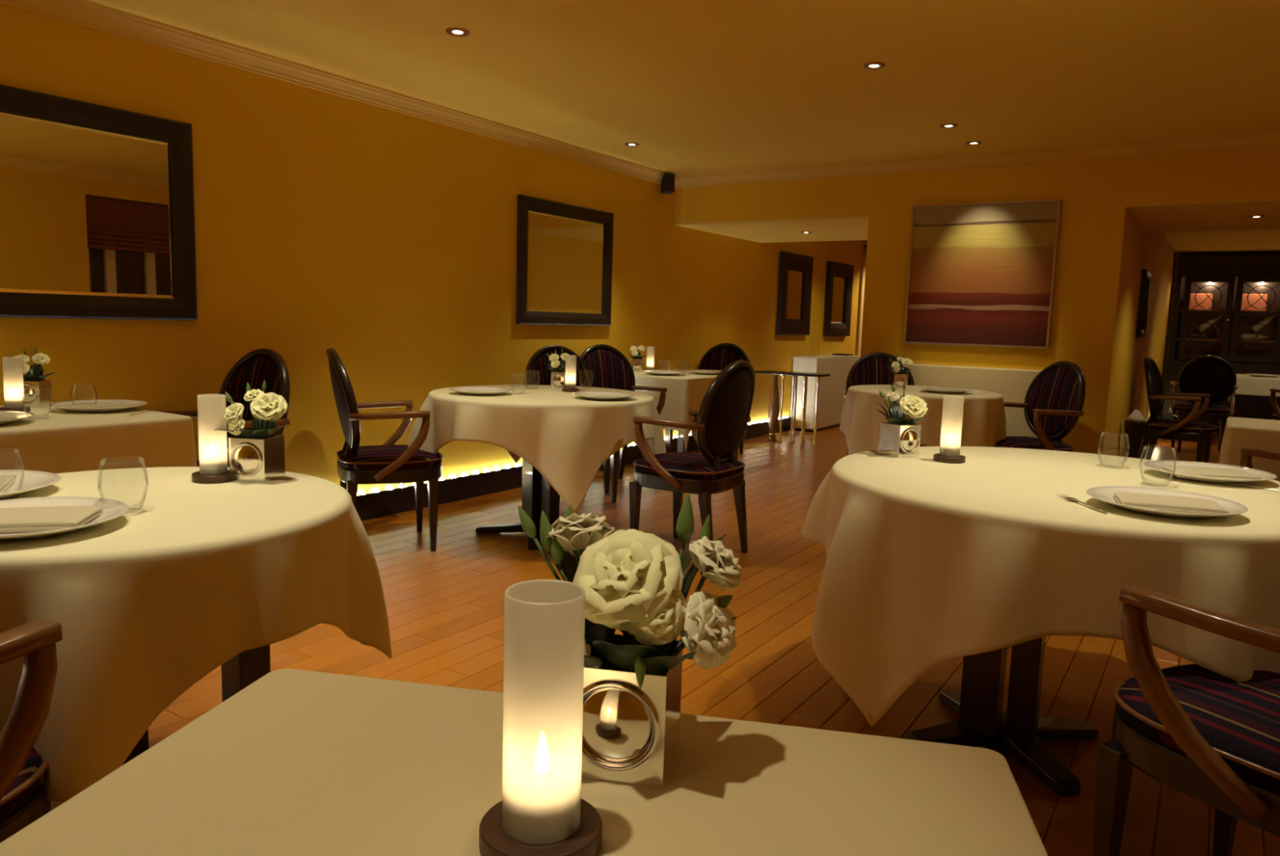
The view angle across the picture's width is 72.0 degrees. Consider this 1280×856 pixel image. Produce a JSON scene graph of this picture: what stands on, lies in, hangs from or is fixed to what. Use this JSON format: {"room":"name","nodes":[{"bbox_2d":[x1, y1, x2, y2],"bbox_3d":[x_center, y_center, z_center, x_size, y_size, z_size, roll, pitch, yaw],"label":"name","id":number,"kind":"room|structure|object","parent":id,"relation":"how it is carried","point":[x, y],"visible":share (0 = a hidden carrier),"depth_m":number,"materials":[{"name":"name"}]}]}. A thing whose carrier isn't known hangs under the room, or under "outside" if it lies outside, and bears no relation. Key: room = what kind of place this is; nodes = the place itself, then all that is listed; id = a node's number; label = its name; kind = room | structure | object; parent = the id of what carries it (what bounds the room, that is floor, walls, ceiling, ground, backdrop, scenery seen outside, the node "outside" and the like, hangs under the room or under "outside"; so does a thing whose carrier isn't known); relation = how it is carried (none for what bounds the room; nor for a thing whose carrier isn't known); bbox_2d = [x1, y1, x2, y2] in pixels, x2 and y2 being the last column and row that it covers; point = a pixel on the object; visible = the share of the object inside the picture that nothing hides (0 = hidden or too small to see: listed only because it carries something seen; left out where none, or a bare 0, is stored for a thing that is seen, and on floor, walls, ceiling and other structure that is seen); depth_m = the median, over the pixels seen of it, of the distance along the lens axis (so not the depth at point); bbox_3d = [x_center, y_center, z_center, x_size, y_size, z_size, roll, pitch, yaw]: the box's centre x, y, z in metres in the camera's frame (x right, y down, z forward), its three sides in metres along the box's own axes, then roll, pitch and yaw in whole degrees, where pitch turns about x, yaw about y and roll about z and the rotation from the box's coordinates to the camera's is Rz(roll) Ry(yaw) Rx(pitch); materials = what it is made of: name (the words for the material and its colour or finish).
{"room":"restaurant","nodes":[
{"label":"restaurant","id":0,"kind":"room"},
{"bbox_2d":[0,3,866,495],"bbox_3d":[0.000,-1.009,7.482,0.120,2.600,15.800,6,8,33],"label":"wall","id":1,"kind":"structure","parent":0,"point":[385,239],"depth_m":4.96,"materials":[{"name":"paint"}]},
{"bbox_2d":[0,84,197,319],"bbox_3d":[-2.588,-0.880,3.383,0.040,0.900,1.800,6,8,33],"label":"wall mirror","id":2,"kind":"object","parent":1,"relation":"attached to","point":[97,215],"visible":1,"depth_m":3.76,"materials":[{"name":"brown wood"}]},
{"bbox_2d":[0,0,679,187],"bbox_3d":[-1.947,-1.773,4.192,0.072,0.085,8.320,6,8,33],"label":"trim","id":3,"kind":"structure","parent":1,"relation":"attached to","point":[86,13],"depth_m":4.48,"materials":[{"name":"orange paint"}]},
{"bbox_2d":[515,194,613,325],"bbox_3d":[-0.530,-1.197,6.490,0.040,0.872,1.090,6,8,33],"label":"wall mirror","id":4,"kind":"object","parent":1,"relation":"attached to","point":[565,251],"visible":1,"depth_m":6.44,"materials":[{"name":"brown wood"}]},
{"bbox_2d":[526,209,604,314],"bbox_3d":[-0.535,-1.197,6.493,0.005,0.700,0.918,6,8,33],"label":"mirror glass","id":5,"kind":"object","parent":4,"relation":"attached to","point":[565,251],"depth_m":6.46,"materials":[{"name":"silver"}]},
{"bbox_2d":[354,417,791,520],"bbox_3d":[-1.284,0.418,5.619,0.022,0.140,11.050,6,8,33],"label":"baseboard","id":6,"kind":"structure","parent":1,"relation":"attached to","point":[370,507],"depth_m":5.81,"materials":[{"name":"black"}]},
{"bbox_2d":[355,416,791,497],"bbox_3d":[-1.275,0.342,5.605,0.004,0.016,11.050,6,8,33],"label":"light strip","id":7,"kind":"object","parent":1,"relation":"attached to","point":[691,435],"depth_m":5.77,"materials":[{"name":"yellow"}]},
{"bbox_2d":[661,173,675,194],"bbox_3d":[0.228,-2.057,7.449,0.090,0.150,0.206,0,7,-12],"label":"wall speaker","id":8,"kind":"object","parent":1,"relation":"attached to","point":[668,182],"visible":0.9,"depth_m":7.35,"materials":[{"name":"black plastic"}]},
{"bbox_2d":[775,251,813,334],"bbox_3d":[1.748,-1.498,9.922,0.055,0.900,0.820,6,8,33],"label":"wall mirror","id":9,"kind":"object","parent":1,"relation":"attached to","point":[795,270],"visible":1,"depth_m":9.89,"materials":[{"name":"brown wood"}]},
{"bbox_2d":[786,268,804,319],"bbox_3d":[1.737,-1.499,9.930,0.005,0.564,0.484,6,8,33],"label":"mirror glass","id":10,"kind":"object","parent":9,"relation":"attached to","point":[795,278],"depth_m":9.95,"materials":[{"name":"brown"}]},
{"bbox_2d":[822,261,853,335],"bbox_3d":[2.491,-1.605,11.044,0.055,0.900,0.800,6,8,33],"label":"wall mirror","id":11,"kind":"object","parent":1,"relation":"attached to","point":[839,276],"visible":1,"depth_m":11.02,"materials":[{"name":"brown wood"}]},
{"bbox_2d":[831,275,845,323],"bbox_3d":[2.479,-1.606,11.052,0.005,0.584,0.484,6,8,33],"label":"mirror glass","id":12,"kind":"object","parent":11,"relation":"attached to","point":[838,295],"depth_m":11.07,"materials":[{"name":"brown"}]},
{"bbox_2d":[856,257,866,358],"bbox_3d":[3.157,-1.241,12.151,0.029,2.120,0.890,6,8,33],"label":"door","id":13,"kind":"structure","parent":1,"relation":"in","point":[863,260],"depth_m":11.77,"materials":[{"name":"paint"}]},
{"bbox_2d":[50,426,1279,855],"bbox_3d":[2.807,0.673,5.432,7.300,0.080,15.400,6,8,33],"label":"floor","id":14,"kind":"structure","parent":0,"point":[445,606],"depth_m":3.28,"materials":[{"name":"brown wood"}]},
{"bbox_2d":[0,618,62,842],"bbox_3d":[-1.208,0.506,1.253,0.601,1.022,0.565,4,7,16],"label":"armchair","id":15,"kind":"object","parent":14,"relation":"on","point":[24,799],"visible":0.78,"depth_m":1.30,"materials":[{"name":"brown wood"}]},
{"bbox_2d":[0,746,46,821],"bbox_3d":[-1.203,0.544,1.280,0.500,0.072,0.510,4,7,16],"label":"seat cushion","id":16,"kind":"object","parent":15,"relation":"on","point":[28,790],"depth_m":1.35,"materials":[{"name":"fabric"}]},
{"bbox_2d":[121,644,270,765],"bbox_3d":[-1.100,0.553,1.917,0.892,0.775,0.892,6,8,33],"label":"round table","id":17,"kind":"object","parent":14,"relation":"on","point":[242,669],"visible":0.04,"depth_m":2.08,"materials":[{"name":"black wood"}]},
{"bbox_2d":[0,466,391,801],"bbox_3d":[-1.105,0.343,1.879,0.986,0.379,0.976,4,7,18],"label":"tablecloth","id":18,"kind":"object","parent":17,"relation":"on","point":[148,600],"visible":0.86,"depth_m":1.55,"materials":[{"name":"beige fabric"}]},
{"bbox_2d":[0,469,61,498],"bbox_3d":[-1.429,0.130,1.875,0.331,0.026,0.331,6,8,33],"label":"dinner plate","id":19,"kind":"object","parent":18,"relation":"on","point":[26,481],"visible":0.91,"depth_m":1.97,"materials":[{"name":"white"}]},
{"bbox_2d":[0,496,128,541],"bbox_3d":[-1.125,0.171,1.612,0.331,0.026,0.331,6,8,33],"label":"dinner plate","id":20,"kind":"object","parent":18,"relation":"on","point":[113,508],"visible":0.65,"depth_m":1.72,"materials":[{"name":"white"}]},
{"bbox_2d":[0,505,103,532],"bbox_3d":[-1.125,0.166,1.611,0.219,0.018,0.140,0,7,-14],"label":"folded napkin","id":21,"kind":"object","parent":20,"relation":"on","point":[42,518],"visible":0.96,"depth_m":1.59,"materials":[{"name":"beige"}]},
{"bbox_2d":[191,393,234,483],"bbox_3d":[-1.021,0.024,2.107,0.096,0.205,0.096,6,8,33],"label":"candle lamp","id":22,"kind":"object","parent":18,"relation":"on","point":[211,407],"visible":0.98,"depth_m":2.08,"materials":[{"name":"white glass"}]},
{"bbox_2d":[228,434,284,482],"bbox_3d":[-0.935,0.072,2.147,0.091,0.104,0.103,3,7,8],"label":"vase","id":23,"kind":"object","parent":18,"relation":"on","point":[251,460],"visible":0.95,"depth_m":2.11,"materials":[{"name":"silver metal"}]},
{"bbox_2d":[232,444,258,473],"bbox_3d":[-0.942,0.075,2.102,0.069,0.069,0.011,3,7,8],"label":"mirror","id":24,"kind":"object","parent":23,"relation":"attached to","point":[245,457],"depth_m":2.10,"materials":[{"name":"silver metal"}]},
{"bbox_2d":[213,380,291,439],"bbox_3d":[-0.935,-0.030,2.119,0.164,0.167,0.161,-3,9,-36],"label":"flower bouquet","id":25,"kind":"object","parent":23,"relation":"in","point":[267,408],"visible":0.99,"depth_m":2.10,"materials":[{"name":"beige plant"}]},
{"bbox_2d":[155,347,289,466],"bbox_3d":[-1.915,0.154,3.985,0.601,1.022,0.565,6,8,33],"label":"armchair","id":26,"kind":"object","parent":14,"relation":"on","point":[258,366],"visible":0.15,"depth_m":4.11,"materials":[{"name":"brown wood"}]},
{"bbox_2d":[326,347,442,551],"bbox_3d":[-1.320,0.100,4.571,0.565,1.022,0.601,-1,8,-23],"label":"armchair","id":27,"kind":"object","parent":14,"relation":"on","point":[388,462],"visible":0.91,"depth_m":4.37,"materials":[{"name":"black wood"}]},
{"bbox_2d":[337,444,441,469],"bbox_3d":[-1.301,0.140,4.584,0.510,0.072,0.500,-1,8,-23],"label":"seat cushion","id":28,"kind":"object","parent":27,"relation":"on","point":[372,456],"depth_m":4.41,"materials":[{"name":"fabric"}]},
{"bbox_2d":[475,457,559,550],"bbox_3d":[-0.546,0.208,4.898,1.212,0.775,1.212,8,10,44],"label":"round table","id":29,"kind":"object","parent":14,"relation":"on","point":[539,495],"visible":0.34,"depth_m":4.90,"materials":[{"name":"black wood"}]},
{"bbox_2d":[402,384,666,513],"bbox_3d":[-0.537,0.067,4.876,1.343,0.518,1.347,5,8,26],"label":"tablecloth","id":30,"kind":"object","parent":29,"relation":"on","point":[567,437],"visible":0.81,"depth_m":4.29,"materials":[{"name":"beige fabric"}]},
{"bbox_2d":[448,386,511,395],"bbox_3d":[-0.847,-0.194,4.683,0.331,0.026,0.331,6,8,33],"label":"dinner plate","id":31,"kind":"object","parent":30,"relation":"on","point":[469,390],"visible":1,"depth_m":4.74,"materials":[{"name":"white"}]},
{"bbox_2d":[551,370,564,390],"bbox_3d":[-0.468,-0.274,5.116,0.091,0.104,0.103,1,7,-2],"label":"vase","id":32,"kind":"object","parent":30,"relation":"on","point":[557,379],"visible":0.85,"depth_m":5.07,"materials":[{"name":"silver metal"}]},
{"bbox_2d":[545,348,569,372],"bbox_3d":[-0.467,-0.376,5.088,0.164,0.167,0.161,-4,9,-41],"label":"flower bouquet","id":33,"kind":"object","parent":32,"relation":"in","point":[559,366],"visible":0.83,"depth_m":5.08,"materials":[{"name":"beige plant"}]},
{"bbox_2d":[561,355,578,391],"bbox_3d":[-0.393,-0.309,5.000,0.096,0.205,0.096,6,8,33],"label":"candle lamp","id":34,"kind":"object","parent":30,"relation":"on","point":[571,360],"visible":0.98,"depth_m":4.97,"materials":[{"name":"white glass"}]},
{"bbox_2d":[572,391,635,399],"bbox_3d":[-0.189,-0.166,4.611,0.331,0.026,0.331,6,8,33],"label":"dinner plate","id":35,"kind":"object","parent":30,"relation":"on","point":[594,395],"visible":1,"depth_m":4.67,"materials":[{"name":"white"}]},
{"bbox_2d":[0,667,1048,855],"bbox_3d":[-0.116,0.732,0.627,0.797,0.790,0.760,3,7,11],"label":"tablecloth","id":36,"kind":"object","parent":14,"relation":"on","point":[295,762],"visible":0.97,"depth_m":0.77,"materials":[{"name":"fabric"}]},
{"bbox_2d":[479,578,602,855],"bbox_3d":[-0.075,0.225,0.680,0.096,0.205,0.096,6,8,33],"label":"candle lamp","id":37,"kind":"object","parent":36,"relation":"on","point":[541,811],"visible":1,"depth_m":0.66,"materials":[{"name":"white glass"}]},
{"bbox_2d":[581,632,682,787],"bbox_3d":[-0.015,0.261,0.821,0.091,0.104,0.103,3,7,12],"label":"vase","id":38,"kind":"object","parent":36,"relation":"on","point":[630,734],"visible":0.82,"depth_m":0.78,"materials":[{"name":"silver metal"}]},
{"bbox_2d":[582,688,652,761],"bbox_3d":[-0.024,0.264,0.776,0.069,0.069,0.011,3,7,12],"label":"mirror","id":39,"kind":"object","parent":38,"relation":"attached to","point":[617,722],"depth_m":0.77,"materials":[{"name":"silver metal"}]},
{"bbox_2d":[517,493,742,689],"bbox_3d":[-0.004,0.149,0.807,0.177,0.183,0.182,-2,8,-25],"label":"flower bouquet","id":40,"kind":"object","parent":38,"relation":"in","point":[636,583],"visible":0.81,"depth_m":0.78,"materials":[{"name":"beige plant"}]},
{"bbox_2d":[524,344,619,502],"bbox_3d":[-0.455,-0.029,5.847,0.601,1.022,0.565,-3,8,-34],"label":"armchair","id":41,"kind":"object","parent":14,"relation":"on","point":[536,372],"visible":0.2,"depth_m":5.90,"materials":[{"name":"brown wood"}]},
{"bbox_2d":[580,343,666,493],"bbox_3d":[-0.158,-0.083,6.367,0.601,1.022,0.565,-3,8,-34],"label":"armchair","id":42,"kind":"object","parent":14,"relation":"on","point":[607,366],"visible":0.28,"depth_m":6.50,"materials":[{"name":"brown wood"}]},
{"bbox_2d":[629,360,755,552],"bbox_3d":[0.273,0.147,4.577,0.565,1.022,0.601,6,8,33],"label":"armchair","id":43,"kind":"object","parent":14,"relation":"on","point":[718,429],"visible":0.98,"depth_m":4.39,"materials":[{"name":"brown wood"}]},
{"bbox_2d":[634,452,744,479],"bbox_3d":[0.253,0.184,4.595,0.510,0.072,0.500,6,8,33],"label":"seat cushion","id":44,"kind":"object","parent":43,"relation":"on","point":[679,465],"depth_m":4.43,"materials":[{"name":"fabric"}]},
{"bbox_2d":[665,428,737,460],"bbox_3d":[0.291,-0.045,7.171,0.756,0.778,0.976,6,8,33],"label":"rectangular table","id":45,"kind":"object","parent":14,"relation":"on","point":[668,433],"visible":0.1,"depth_m":7.69,"materials":[{"name":"black wood"}]},
{"bbox_2d":[633,368,746,452],"bbox_3d":[0.293,-0.163,7.152,0.850,0.562,1.075,6,8,33],"label":"tablecloth","id":46,"kind":"object","parent":45,"relation":"on","point":[686,390],"visible":0.32,"depth_m":6.60,"materials":[{"name":"beige fabric"}]},
{"bbox_2d":[697,342,750,453],"bbox_3d":[0.691,-0.256,7.995,0.601,1.022,0.565,5,8,24],"label":"armchair","id":47,"kind":"object","parent":14,"relation":"on","point":[719,356],"visible":0.16,"depth_m":8.16,"materials":[{"name":"brown wood"}]},
{"bbox_2d":[754,369,830,446],"bbox_3d":[1.545,-0.211,9.068,0.720,0.725,0.280,6,8,33],"label":"railing","id":48,"kind":"object","parent":14,"relation":"on","point":[774,400],"visible":0.98,"depth_m":9.03,"materials":[{"name":"silver metal"}]},
{"bbox_2d":[790,353,859,431],"bbox_3d":[2.246,-0.452,10.625,0.297,0.868,1.400,6,8,33],"label":"counter","id":49,"kind":"object","parent":14,"relation":"on","point":[832,388],"visible":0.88,"depth_m":10.18,"materials":[{"name":"white wood"}]},
{"bbox_2d":[844,351,922,455],"bbox_3d":[1.773,-0.028,6.382,0.601,1.022,0.565,2,7,0],"label":"armchair","id":50,"kind":"object","parent":14,"relation":"on","point":[871,368],"visible":0.09,"depth_m":6.54,"materials":[{"name":"brown wood"}]},
{"bbox_2d":[908,363,1042,437],"bbox_3d":[2.303,0.011,6.534,1.340,0.940,0.050,6,8,33],"label":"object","id":51,"kind":"object","parent":14,"relation":"on","point":[1013,384],"visible":0.02,"depth_m":6.32,"materials":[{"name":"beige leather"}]},
{"bbox_2d":[902,635,1098,795],"bbox_3d":[1.214,0.544,2.561,1.312,0.775,1.312,6,8,33],"label":"round table","id":52,"kind":"object","parent":14,"relation":"on","point":[1020,730],"visible":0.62,"depth_m":2.51,"materials":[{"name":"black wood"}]},
{"bbox_2d":[800,445,1279,726],"bbox_3d":[1.212,0.446,2.553,1.511,0.608,1.464,4,7,17],"label":"tablecloth","id":53,"kind":"object","parent":52,"relation":"on","point":[930,562],"visible":0.91,"depth_m":2.09,"materials":[{"name":"beige fabric"}]},
{"bbox_2d":[878,421,920,457],"bbox_3d":[0.849,0.037,2.871,0.091,0.104,0.103,-2,8,-29],"label":"vase","id":54,"kind":"object","parent":53,"relation":"on","point":[898,440],"visible":0.99,"depth_m":2.84,"materials":[{"name":"silver metal"}]},
{"bbox_2d":[873,381,928,425],"bbox_3d":[0.848,-0.065,2.842,0.164,0.167,0.161,-4,9,-41],"label":"flower bouquet","id":55,"kind":"object","parent":54,"relation":"in","point":[913,407],"visible":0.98,"depth_m":2.83,"materials":[{"name":"beige plant"}]},
{"bbox_2d":[902,429,918,450],"bbox_3d":[0.871,0.041,2.831,0.069,0.069,0.011,-2,8,-29],"label":"mirror","id":56,"kind":"object","parent":54,"relation":"attached to","point":[910,437],"depth_m":2.83,"materials":[{"name":"silver metal"}]},
{"bbox_2d":[933,395,965,463],"bbox_3d":[0.977,0.003,2.765,0.096,0.205,0.096,6,8,33],"label":"candle lamp","id":57,"kind":"object","parent":53,"relation":"on","point":[953,405],"visible":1,"depth_m":2.74,"materials":[{"name":"white glass"}]},
{"bbox_2d":[1086,485,1248,518],"bbox_3d":[1.247,0.182,2.100,0.331,0.026,0.331,6,8,33],"label":"dinner plate","id":58,"kind":"object","parent":53,"relation":"on","point":[1104,493],"visible":0.7,"depth_m":2.13,"materials":[{"name":"white"}]},
{"bbox_2d":[1112,491,1229,516],"bbox_3d":[1.253,0.178,2.090,0.219,0.018,0.140,4,7,21],"label":"folded napkin","id":59,"kind":"object","parent":58,"relation":"on","point":[1162,502],"visible":0.91,"depth_m":2.05,"materials":[{"name":"beige"}]},
{"bbox_2d":[1143,460,1276,483],"bbox_3d":[1.669,0.134,2.592,0.331,0.026,0.331,6,8,33],"label":"dinner plate","id":60,"kind":"object","parent":53,"relation":"on","point":[1154,464],"visible":0.68,"depth_m":2.58,"materials":[{"name":"white"}]},
{"bbox_2d":[1160,465,1262,482],"bbox_3d":[1.662,0.132,2.572,0.219,0.018,0.140,3,7,11],"label":"folded napkin","id":61,"kind":"object","parent":60,"relation":"on","point":[1225,473],"visible":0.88,"depth_m":2.54,"materials":[{"name":"beige"}]},
{"bbox_2d":[995,360,1085,451],"bbox_3d":[2.546,0.065,5.804,0.565,1.022,0.601,0,7,-15],"label":"armchair","id":62,"kind":"object","parent":14,"relation":"on","point":[1053,404],"visible":0.62,"depth_m":5.75,"materials":[{"name":"brown wood"}]},
{"bbox_2d":[995,435,1073,451],"bbox_3d":[2.523,0.105,5.803,0.510,0.072,0.500,0,7,-15],"label":"seat cushion","id":63,"kind":"object","parent":62,"relation":"on","point":[1017,442],"depth_m":5.65,"materials":[{"name":"fabric"}]},
{"bbox_2d":[1124,408,1146,457],"bbox_3d":[3.861,0.167,6.910,0.156,0.630,0.156,6,8,33],"label":"stand","id":64,"kind":"object","parent":14,"relation":"on","point":[1135,424],"visible":0.66,"depth_m":6.85,"materials":[{"name":"black wood"}]},
{"bbox_2d":[1138,356,1217,462],"bbox_3d":[4.495,-0.068,7.371,0.565,1.022,0.601,7,9,39],"label":"armchair","id":65,"kind":"object","parent":14,"relation":"on","point":[1187,428],"visible":0.88,"depth_m":7.28,"materials":[{"name":"brown wood"}]},
{"bbox_2d":[1145,418,1217,433],"bbox_3d":[4.512,-0.026,7.361,0.510,0.072,0.500,7,9,39],"label":"seat cushion","id":66,"kind":"object","parent":65,"relation":"on","point":[1153,425],"depth_m":7.21,"materials":[{"name":"fabric"}]},
{"bbox_2d":[1093,584,1279,855],"bbox_3d":[1.249,0.528,1.675,0.601,1.022,0.565,-2,8,-28],"label":"armchair","id":67,"kind":"object","parent":14,"relation":"on","point":[1211,737],"visible":0.93,"depth_m":1.64,"materials":[{"name":"brown wood"}]},
{"bbox_2d":[1115,663,1279,794],"bbox_3d":[1.238,0.565,1.699,0.500,0.072,0.510,-2,8,-28],"label":"seat cushion","id":68,"kind":"object","parent":67,"relation":"on","point":[1239,722],"depth_m":1.67,"materials":[{"name":"fabric"}]},
{"bbox_2d":[1169,355,1238,453],"bbox_3d":[5.915,-0.256,9.270,0.601,1.022,0.565,5,8,27],"label":"armchair","id":69,"kind":"object","parent":14,"relation":"on","point":[1215,375],"visible":0.84,"depth_m":9.05,"materials":[{"name":"brown wood"}]},
{"bbox_2d":[1174,402,1230,413],"bbox_3d":[5.925,-0.218,9.295,0.500,0.072,0.510,5,8,27],"label":"seat cushion","id":70,"kind":"object","parent":69,"relation":"on","point":[1182,407],"depth_m":9.12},
{"bbox_2d":[1162,255,1279,435],"bbox_3d":[7.556,-0.994,10.860,1.760,2.200,0.434,6,8,33],"label":"wine cabinet","id":71,"kind":"object","parent":14,"relation":"on","point":[1227,277],"visible":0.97,"depth_m":10.91,"materials":[{"name":"black wood"}]},
{"bbox_2d":[1189,293,1213,309],"bbox_3d":[7.072,-1.592,11.140,0.260,0.200,0.160,6,8,33],"label":"box","id":72,"kind":"object","parent":71,"relation":"on","point":[1200,298],"visible":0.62,"depth_m":11.07,"materials":[{"name":"brown ceramic"}]},
{"bbox_2d":[1176,337,1275,342],"bbox_3d":[7.573,-1.068,10.873,1.640,0.025,0.300,6,8,33],"label":"shelf","id":73,"kind":"object","parent":71,"relation":"attached to","point":[1188,340],"depth_m":11.04,"materials":[{"name":"brown wood"}]},
{"bbox_2d":[1178,309,1277,312],"bbox_3d":[7.583,-1.426,10.830,1.640,0.025,0.300,6,8,33],"label":"shelf","id":74,"kind":"object","parent":71,"relation":"attached to","point":[1180,310],"depth_m":10.90,"materials":[{"name":"brown wood"}]},
{"bbox_2d":[1240,293,1267,310],"bbox_3d":[7.540,-1.541,10.835,0.260,0.200,0.160,6,8,33],"label":"box","id":75,"kind":"object","parent":71,"relation":"on","point":[1252,298],"visible":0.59,"depth_m":10.77,"materials":[{"name":"brown ceramic"}]},
{"bbox_2d":[1232,394,1239,417],"bbox_3d":[7.151,-0.155,9.753,1.076,0.778,0.876,6,8,33],"label":"rectangular table","id":76,"kind":"object","parent":14,"relation":"on","point":[1237,396],"visible":0.21,"depth_m":9.66,"materials":[{"name":"black wood"}]},
{"bbox_2d":[1228,373,1279,399],"bbox_3d":[7.159,-0.412,9.721,1.135,0.284,0.931,6,8,33],"label":"tablecloth","id":77,"kind":"object","parent":76,"relation":"on","point":[1248,384],"visible":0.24,"depth_m":9.52,"materials":[{"name":"beige fabric"}]},
{"bbox_2d":[1240,447,1279,468],"bbox_3d":[2.963,0.309,3.897,0.601,1.022,0.565,-3,8,-35],"label":"armchair","id":78,"kind":"object","parent":14,"relation":"on","point":[1246,453],"visible":0.09,"depth_m":3.81,"materials":[{"name":"brown wood"}]},
{"bbox_3d":[1.913,0.143,6.031,0.972,0.775,0.972,6,8,33],"label":"round table","id":79,"kind":"object","parent":14,"relation":"on","visible":0},
{"bbox_2d":[839,384,1006,454],"bbox_3d":[1.918,0.057,6.022,1.045,0.632,1.046,7,9,38],"label":"tablecloth","id":80,"kind":"object","parent":79,"relation":"on","point":[984,416],"visible":0.66,"depth_m":5.67,"materials":[{"name":"beige fabric"}]},
{"bbox_2d":[890,373,907,389],"bbox_3d":[1.776,-0.319,6.032,0.091,0.104,0.103,2,7,3],"label":"vase","id":81,"kind":"object","parent":80,"relation":"on","point":[898,380],"visible":0.91,"depth_m":5.99,"materials":[{"name":"silver metal"}]},
{"bbox_2d":[885,354,913,373],"bbox_3d":[1.772,-0.421,6.005,0.164,0.167,0.161,-2,8,-26],"label":"flower bouquet","id":82,"kind":"object","parent":81,"relation":"in","point":[897,367],"visible":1,"depth_m":5.99,"materials":[{"name":"beige plant"}]},
{"bbox_3d":[-2.461,0.380,3.000,0.796,0.778,1.486,6,8,33],"label":"rectangular table","id":83,"kind":"object","parent":14,"relation":"on","visible":0},
{"bbox_2d":[0,402,196,473],"bbox_3d":[-2.458,0.282,2.989,0.861,0.604,1.548,6,8,33],"label":"tablecloth","id":84,"kind":"object","parent":83,"relation":"on","point":[55,440],"visible":0.48,"depth_m":3.11,"materials":[{"name":"beige fabric"}]},
{"bbox_2d":[0,356,30,412],"bbox_3d":[-2.351,-0.162,3.309,0.096,0.205,0.096,6,8,33],"label":"candle lamp","id":85,"kind":"object","parent":84,"relation":"on","point":[12,366],"visible":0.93,"depth_m":3.29,"materials":[{"name":"white glass"}]},
{"bbox_2d":[0,410,35,424],"bbox_3d":[-2.241,-0.028,2.975,0.331,0.026,0.331,6,8,33],"label":"dinner plate","id":86,"kind":"object","parent":84,"relation":"on","point":[20,415],"visible":0.93,"depth_m":3.08,"materials":[{"name":"white"}]},
{"bbox_2d":[23,379,52,407],"bbox_3d":[-2.417,-0.137,3.509,0.091,0.104,0.103,1,7,-7],"label":"vase","id":87,"kind":"object","parent":84,"relation":"on","point":[38,393],"visible":0.72,"depth_m":3.48,"materials":[{"name":"silver metal"}]},
{"bbox_2d":[8,346,56,381],"bbox_3d":[-2.409,-0.239,3.481,0.161,0.167,0.164,5,8,28],"label":"flower bouquet","id":88,"kind":"object","parent":87,"relation":"in","point":[35,371],"visible":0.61,"depth_m":3.49,"materials":[{"name":"beige plant"}]},
{"bbox_2d":[48,399,147,412],"bbox_3d":[-2.122,-0.083,3.462,0.331,0.026,0.331,6,8,33],"label":"dinner plate","id":89,"kind":"object","parent":84,"relation":"on","point":[59,404],"visible":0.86,"depth_m":3.41,"materials":[{"name":"white"}]},
{"bbox_2d":[62,400,135,410],"bbox_3d":[-2.121,-0.088,3.462,0.140,0.018,0.219,8,9,43],"label":"folded napkin","id":90,"kind":"object","parent":89,"relation":"on","point":[113,403],"visible":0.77,"depth_m":3.43,"materials":[{"name":"beige"}]},
{"bbox_2d":[86,0,1279,176],"bbox_3d":[0.084,-1.646,2.871,4.920,0.100,8.340,6,8,33],"label":"ceiling","id":91,"kind":"structure","parent":0,"point":[701,86],"depth_m":4.24,"materials":[{"name":"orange paint"}]},
{"bbox_2d":[674,147,1279,456],"bbox_3d":[4.463,-1.089,9.224,5.420,2.600,6.980,6,8,33],"label":"wall","id":92,"kind":"structure","parent":0,"point":[1103,252],"depth_m":6.26,"materials":[{"name":"paint"}]},
{"bbox_2d":[676,131,1279,187],"bbox_3d":[2.304,-1.907,6.326,4.820,0.085,0.072,6,8,33],"label":"trim","id":93,"kind":"structure","parent":92,"relation":"attached to","point":[1271,140],"depth_m":6.16,"materials":[{"name":"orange paint"}]},
{"bbox_2d":[903,199,1061,348],"bbox_3d":[2.434,-1.098,6.339,1.004,1.015,0.039,6,8,33],"label":"painting","id":94,"kind":"object","parent":92,"relation":"attached to","point":[984,273],"visible":1,"depth_m":6.31,"materials":[{"name":"paint"}]},
{"bbox_2d":[1135,269,1151,337],"bbox_3d":[4.308,-1.057,7.536,0.040,0.560,0.500,6,8,33],"label":"wall mirror","id":95,"kind":"object","parent":92,"relation":"attached to","point":[1146,275],"visible":1,"depth_m":7.36,"materials":[{"name":"brown wood"}]},
{"bbox_2d":[674,197,1279,242],"bbox_3d":[3.041,-1.611,6.954,5.420,0.020,1.730,6,8,33],"label":"ceiling","id":96,"kind":"structure","parent":0,"point":[1227,214],"depth_m":6.82,"materials":[{"name":"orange paint"}]},
{"bbox_2d":[1159,253,1279,418],"bbox_3d":[7.091,-1.287,11.495,7.300,2.600,0.120,6,8,33],"label":"wall","id":97,"kind":"structure","parent":0,"point":[1177,255],"depth_m":11.46,"materials":[{"name":"paint"}]},
{"bbox_2d":[1163,228,1279,253],"bbox_3d":[5.168,-2.080,8.596,7.100,0.240,6.880,6,8,33],"label":"ceiling","id":98,"kind":"structure","parent":0,"point":[1248,241],"depth_m":9.77,"materials":[{"name":"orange paint"}]},
{"bbox_3d":[3.201,0.391,4.288,0.626,0.778,0.596,6,8,33],"label":"rectangular table","id":99,"kind":"object","parent":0,"visible":0},
{"bbox_2d":[1217,416,1279,481],"bbox_3d":[3.202,0.328,4.277,0.707,0.674,0.678,6,8,33],"label":"tablecloth","id":100,"kind":"object","parent":99,"relation":"on","point":[1239,433],"visible":0.49,"depth_m":4.13,"materials":[{"name":"beige fabric"}]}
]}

